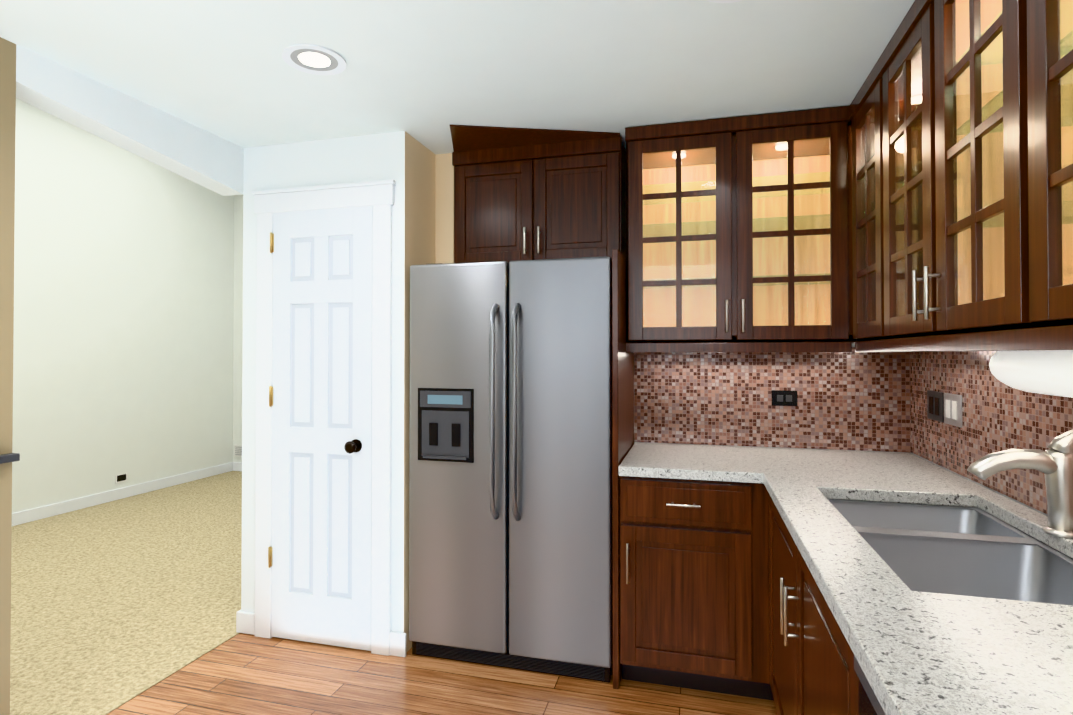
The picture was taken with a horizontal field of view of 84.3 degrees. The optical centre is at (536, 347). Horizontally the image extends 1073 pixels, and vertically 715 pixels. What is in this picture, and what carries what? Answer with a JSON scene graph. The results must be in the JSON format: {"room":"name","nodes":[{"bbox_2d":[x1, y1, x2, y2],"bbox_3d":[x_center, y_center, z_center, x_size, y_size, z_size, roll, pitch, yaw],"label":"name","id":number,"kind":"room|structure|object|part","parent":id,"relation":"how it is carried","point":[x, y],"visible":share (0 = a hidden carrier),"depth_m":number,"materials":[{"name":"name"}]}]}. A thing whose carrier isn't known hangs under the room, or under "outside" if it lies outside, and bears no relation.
{"room":"kitchen","nodes":[
{"label":"kitchen","id":0,"kind":"room"},
{"bbox_2d":[0,37,15,714],"bbox_3d":[-2.257,0.174,0.157,0.120,2.390,3.730,0,-1,15],"label":"wall pier","id":1,"kind":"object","parent":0,"point":[7,123],"visible":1,"depth_m":1.93,"materials":[{"name":"paint"}]},
{"bbox_2d":[0,453,19,463],"bbox_3d":[-2.182,0.337,0.135,0.034,0.025,3.730,0,-1,15],"label":"trim","id":2,"kind":"structure","parent":1,"relation":"attached to","point":[9,457],"depth_m":1.90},
{"bbox_2d":[12,98,233,512],"bbox_3d":[-4.652,-0.348,3.128,0.120,3.500,8.220,0,-1,15],"label":"wall","id":3,"kind":"structure","parent":0,"point":[123,310],"depth_m":5.51,"materials":[{"name":"paint"}]},
{"bbox_2d":[115,472,126,482],"bbox_3d":[-3.920,1.230,5.596,0.008,0.080,0.120,0,-1,15],"label":"outlet","id":4,"kind":"object","parent":3,"relation":"attached to","point":[121,477],"visible":1,"depth_m":5.59,"materials":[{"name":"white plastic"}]},
{"bbox_2d":[12,462,232,525],"bbox_3d":[-4.601,1.347,3.033,0.015,0.101,8.099,0,-1,15],"label":"baseboard","id":5,"kind":"structure","parent":3,"relation":"attached to","point":[31,515],"depth_m":5.49,"materials":[{"name":"white wood"}]},
{"bbox_2d":[10,471,241,714],"bbox_3d":[-3.164,1.426,2.710,3.200,0.064,8.220,0,-1,15],"label":"floor carpet","id":6,"kind":"object","parent":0,"point":[115,604],"visible":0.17,"depth_m":3.38,"materials":[{"name":"beige carpet"}]},
{"bbox_2d":[16,44,243,195],"bbox_3d":[-1.643,-0.880,2.463,0.120,0.230,1.020,0,-1,15],"label":"ceiling beam","id":7,"kind":"structure","parent":0,"point":[195,154],"depth_m":2.37,"materials":[{"name":"paint"}]},
{"bbox_2d":[233,194,242,461],"bbox_3d":[-2.059,-0.309,6.626,3.080,3.500,0.120,0,-1,15],"label":"wall","id":8,"kind":"structure","parent":0,"point":[238,324],"depth_m":6.95,"materials":[{"name":"paint"}]},
{"bbox_2d":[233,462,241,470],"bbox_3d":[-2.069,1.386,6.539,3.063,0.101,0.015,0,-1,15],"label":"baseboard","id":9,"kind":"structure","parent":8,"relation":"attached to","point":[237,466],"depth_m":6.91,"materials":[{"name":"white wood"}]},
{"bbox_2d":[234,444,241,456],"bbox_3d":[-3.443,1.204,6.910,0.190,0.140,0.014,0,-1,15],"label":"air vent","id":10,"kind":"object","parent":8,"relation":"in","point":[237,450],"visible":0.62,"depth_m":6.92,"materials":[{"name":"white plastic"}]},
{"bbox_2d":[241,131,435,652],"bbox_3d":[-0.595,-0.333,4.438,0.880,3.500,3.350,0,-1,15],"label":"wall","id":11,"kind":"structure","parent":0,"point":[405,161],"depth_m":2.81,"materials":[{"name":"paint"}]},
{"bbox_2d":[236,611,254,634],"bbox_3d":[-1.419,1.345,2.897,0.107,0.101,0.015,0,-1,15],"label":"baseboard","id":12,"kind":"structure","parent":11,"relation":"attached to","point":[245,622],"depth_m":2.89,"materials":[{"name":"white wood"}]},
{"bbox_2d":[268,232,273,567],"bbox_3d":[-1.280,0.249,2.851,0.018,1.608,0.015,0,-1,15],"label":"closet door hinges","id":13,"kind":"object","parent":11,"relation":"attached to","point":[270,400],"visible":1,"depth_m":2.85,"materials":[{"name":"gold metal"}]},
{"bbox_2d":[271,206,372,650],"bbox_3d":[-1.014,0.367,2.797,0.535,2.040,0.018,0,-1,15],"label":"closet door","id":14,"kind":"structure","parent":11,"relation":"in","point":[321,417],"depth_m":2.79,"materials":[{"name":"white wood"}]},
{"bbox_2d":[344,439,361,453],"bbox_3d":[-0.841,0.453,2.707,0.060,0.060,0.062,0,-1,15],"label":"door knob","id":15,"kind":"object","parent":14,"relation":"attached to","point":[352,446],"visible":1,"depth_m":2.69,"materials":[{"name":"brown metal"}]},
{"bbox_2d":[252,180,395,655],"bbox_3d":[-1.015,0.318,2.792,0.763,2.162,0.031,0,-1,15],"label":"door frame","id":16,"kind":"structure","parent":11,"relation":"attached to","point":[379,196],"depth_m":2.73,"materials":[{"name":"white wood"}]},
{"bbox_2d":[390,631,405,656],"bbox_3d":[-0.628,1.344,2.686,0.080,0.104,0.015,0,-1,15],"label":"baseboard","id":17,"kind":"structure","parent":11,"relation":"attached to","point":[398,644],"depth_m":2.68,"materials":[{"name":"white wood"}]},
{"bbox_2d":[107,633,776,714],"bbox_3d":[-0.403,1.404,0.563,3.245,0.060,5.500,0,-1,15],"label":"floor","id":18,"kind":"structure","parent":0,"point":[243,674],"depth_m":2.41,"materials":[{"name":"brown wood"}]},
{"bbox_2d":[409,257,612,682],"bbox_3d":[-0.069,0.505,2.824,0.922,1.787,0.658,0,-1,15],"label":"fridge","id":19,"kind":"object","parent":18,"relation":"on","point":[573,670],"depth_m":2.56,"materials":[{"name":"silver metal"}]},
{"bbox_3d":[-0.408,0.344,2.638,0.268,0.325,0.016,0,-1,15],"label":"fridge panel","id":20,"kind":"part","parent":19,"relation":"part of","materials":[{"name":"grey plastic"}]},
{"bbox_3d":[-0.136,0.276,2.543,0.125,0.938,0.074,0,-1,15],"label":"fridge handle","id":21,"kind":"part","parent":19,"relation":"part of","materials":[{"name":"silver metal"}]},
{"bbox_3d":[-0.129,0.476,2.599,0.922,1.709,0.056,0,-1,15],"label":"fridge door","id":22,"kind":"part","parent":19,"relation":"part of","materials":[{"name":"silver metal"}]},
{"bbox_2d":[612,249,633,688],"bbox_3d":[0.407,0.498,2.741,0.024,1.800,0.647,0,-1,15],"label":"panel","id":23,"kind":"object","parent":18,"relation":"on","point":[622,402],"visible":0.48,"depth_m":2.44,"materials":[{"name":"brown wood"}]},
{"bbox_2d":[620,476,755,697],"bbox_3d":[0.665,0.961,2.655,0.508,0.872,0.651,0,-1,15],"label":"base cabinet","id":24,"kind":"object","parent":18,"relation":"on","point":[694,584],"depth_m":2.35,"materials":[{"name":"brown wood"}]},
{"bbox_2d":[618,442,757,482],"bbox_3d":[0.678,0.502,2.647,0.540,0.040,0.674,0,-1,15],"label":"countertop","id":25,"kind":"structure","parent":24,"relation":"on","point":[651,460],"depth_m":2.45,"materials":[{"name":"stone"}]},
{"bbox_2d":[756,483,773,700],"bbox_3d":[1.246,0.959,2.500,0.812,0.872,0.651,0,-1,15],"label":"base cabinet","id":26,"kind":"object","parent":18,"relation":"on","point":[763,688],"depth_m":2.29,"materials":[{"name":"brown wood"}]},
{"bbox_2d":[786,448,953,477],"bbox_3d":[1.331,0.500,2.474,0.450,0.040,0.670,0,-1,15],"label":"countertop","id":27,"kind":"structure","parent":26,"relation":"on","point":[836,461],"depth_m":2.45,"materials":[{"name":"stone"}]},
{"bbox_2d":[769,495,788,714],"bbox_3d":[1.131,0.952,1.838,0.692,0.872,0.731,0,-1,15],"label":"base cabinet","id":28,"kind":"object","parent":18,"relation":"on","point":[780,689],"depth_m":2.05,"materials":[{"name":"brown wood"}]},
{"bbox_2d":[785,525,858,714],"bbox_3d":[0.977,0.945,1.263,0.692,0.872,0.707,0,-1,15],"label":"base cabinet","id":29,"kind":"object","parent":18,"relation":"on","point":[811,664],"depth_m":1.44,"materials":[{"name":"brown wood"}]},
{"bbox_2d":[746,447,1072,714],"bbox_3d":[0.906,0.484,1.061,0.709,0.040,3.620,0,-1,15],"label":"countertop","id":30,"kind":"structure","parent":29,"relation":"on","point":[920,653],"depth_m":1.03,"materials":[{"name":"stone"}]},
{"bbox_2d":[828,499,1072,605],"bbox_3d":[1.068,0.610,1.518,0.513,0.200,0.960,0,-1,15],"label":"sink","id":31,"kind":"object","parent":30,"relation":"in","point":[964,551],"visible":0.42,"depth_m":1.60,"materials":[{"name":"silver metal"}]},
{"bbox_2d":[967,429,1072,537],"bbox_3d":[1.250,0.332,1.509,0.265,0.274,0.072,0,-1,15],"label":"faucet","id":32,"kind":"object","parent":30,"relation":"on","point":[1053,463],"visible":1,"depth_m":1.48,"materials":[{"name":"silver metal"}]},
{"bbox_2d":[854,655,885,714],"bbox_3d":[0.766,0.940,0.638,0.683,0.869,0.594,0,-1,15],"label":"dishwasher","id":33,"kind":"object","parent":18,"relation":"on","point":[869,704],"visible":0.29,"depth_m":0.95,"materials":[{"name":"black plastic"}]},
{"bbox_2d":[435,153,453,263],"bbox_3d":[-0.430,-0.692,3.162,0.100,0.590,0.297,0,-1,15],"label":"wall jog","id":34,"kind":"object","parent":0,"point":[444,226],"visible":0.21,"depth_m":3.02,"materials":[{"name":"beige paint"}]},
{"bbox_2d":[0,0,914,154],"bbox_3d":[-0.461,-1.066,0.606,3.365,0.100,5.500,0,-1,15],"label":"ceiling","id":35,"kind":"structure","parent":0,"point":[426,73],"depth_m":2.05,"materials":[{"name":"paint"}]},
{"bbox_2d":[282,44,345,74],"bbox_3d":[-0.769,-0.996,2.054,0.210,0.006,0.210,0,-1,15],"label":"recessed light","id":36,"kind":"object","parent":35,"relation":"in","point":[313,59],"visible":1,"depth_m":2.05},
{"bbox_2d":[707,0,742,2],"bbox_3d":[0.541,-1.001,1.610,0.210,0.006,0.210,0,-1,15],"label":"recessed light","id":37,"kind":"object","parent":35,"relation":"in","point":[723,1],"visible":1,"depth_m":1.71,"materials":[{"name":"white"}]},
{"bbox_2d":[634,343,911,453],"bbox_3d":[0.718,0.206,3.061,2.365,2.390,0.120,0,-1,15],"label":"wall","id":38,"kind":"structure","parent":0,"point":[853,344],"depth_m":2.85,"materials":[{"name":"paint"}]},
{"bbox_2d":[450,125,625,262],"bbox_3d":[-0.017,-0.695,2.868,0.846,0.589,0.647,0,-1,15],"label":"upper cabinet","id":39,"kind":"object","parent":38,"relation":"attached to","point":[529,194],"visible":0.83,"depth_m":2.86,"materials":[{"name":"brown wood"}]},
{"bbox_2d":[634,347,905,451],"bbox_3d":[1.111,0.242,2.887,1.260,0.484,0.002,0,-1,15],"label":"backsplash","id":40,"kind":"structure","parent":38,"relation":"attached to","point":[864,401],"depth_m":2.88,"materials":[{"name":"tile"}]},
{"bbox_2d":[771,390,796,405],"bbox_3d":[1.196,0.244,2.860,0.116,0.074,0.008,0,-1,15],"label":"electrical outlet","id":41,"kind":"object","parent":40,"relation":"attached to","point":[783,398],"visible":1,"depth_m":2.86,"materials":[{"name":"black plastic"}]},
{"bbox_2d":[912,453,1047,515],"bbox_3d":[1.091,0.174,0.114,0.120,2.390,5.380,0,-1,15],"label":"wall","id":42,"kind":"structure","parent":0,"point":[984,486],"depth_m":2.02,"materials":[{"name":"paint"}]},
{"bbox_2d":[849,75,868,343],"bbox_3d":[1.396,-0.510,2.160,0.338,0.967,0.501,0,-1,15],"label":"upper cabinet","id":43,"kind":"object","parent":42,"relation":"attached to","point":[859,107],"depth_m":2.35,"materials":[{"name":"brown wood"}]},
{"bbox_2d":[821,106,922,345],"bbox_3d":[1.505,-0.505,2.592,0.351,0.967,0.386,0,-1,15],"label":"upper cabinet","id":44,"kind":"object","parent":42,"relation":"attached to","point":[836,147],"depth_m":2.44,"materials":[{"name":"brown wood"}]},
{"bbox_2d":[869,0,1072,343],"bbox_3d":[1.234,-0.517,1.555,0.338,0.967,1.066,0,-1,15],"label":"upper cabinet","id":45,"kind":"object","parent":42,"relation":"attached to","point":[982,90],"depth_m":1.58,"materials":[{"name":"brown wood"}]},
{"bbox_2d":[989,350,1072,397],"bbox_3d":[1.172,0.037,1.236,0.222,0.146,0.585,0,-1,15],"label":"paper towel roll","id":46,"kind":"object","parent":45,"relation":"attached to","point":[1048,372],"visible":0.81,"depth_m":1.29,"materials":[{"name":"white paper"}]},
{"bbox_2d":[906,351,1072,514],"bbox_3d":[1.253,0.220,0.973,0.002,0.484,3.624,0,-1,15],"label":"backsplash","id":47,"kind":"structure","parent":42,"relation":"attached to","point":[997,416],"depth_m":2.06,"materials":[{"name":"tile"}]},
{"bbox_2d":[927,390,961,427],"bbox_3d":[1.615,0.237,2.345,0.008,0.120,0.333,0,-1,15],"label":"light switch","id":48,"kind":"object","parent":47,"relation":"attached to","point":[946,408],"visible":1,"depth_m":2.33,"materials":[{"name":"black plastic"}]},
{"bbox_2d":[989,0,1072,335],"bbox_3d":[0.999,-0.526,0.678,0.338,0.967,1.067,0,-1,15],"label":"upper cabinet","id":49,"kind":"object","parent":42,"relation":"attached to","point":[1031,41],"depth_m":1.17,"materials":[{"name":"brown wood"}]}
]}

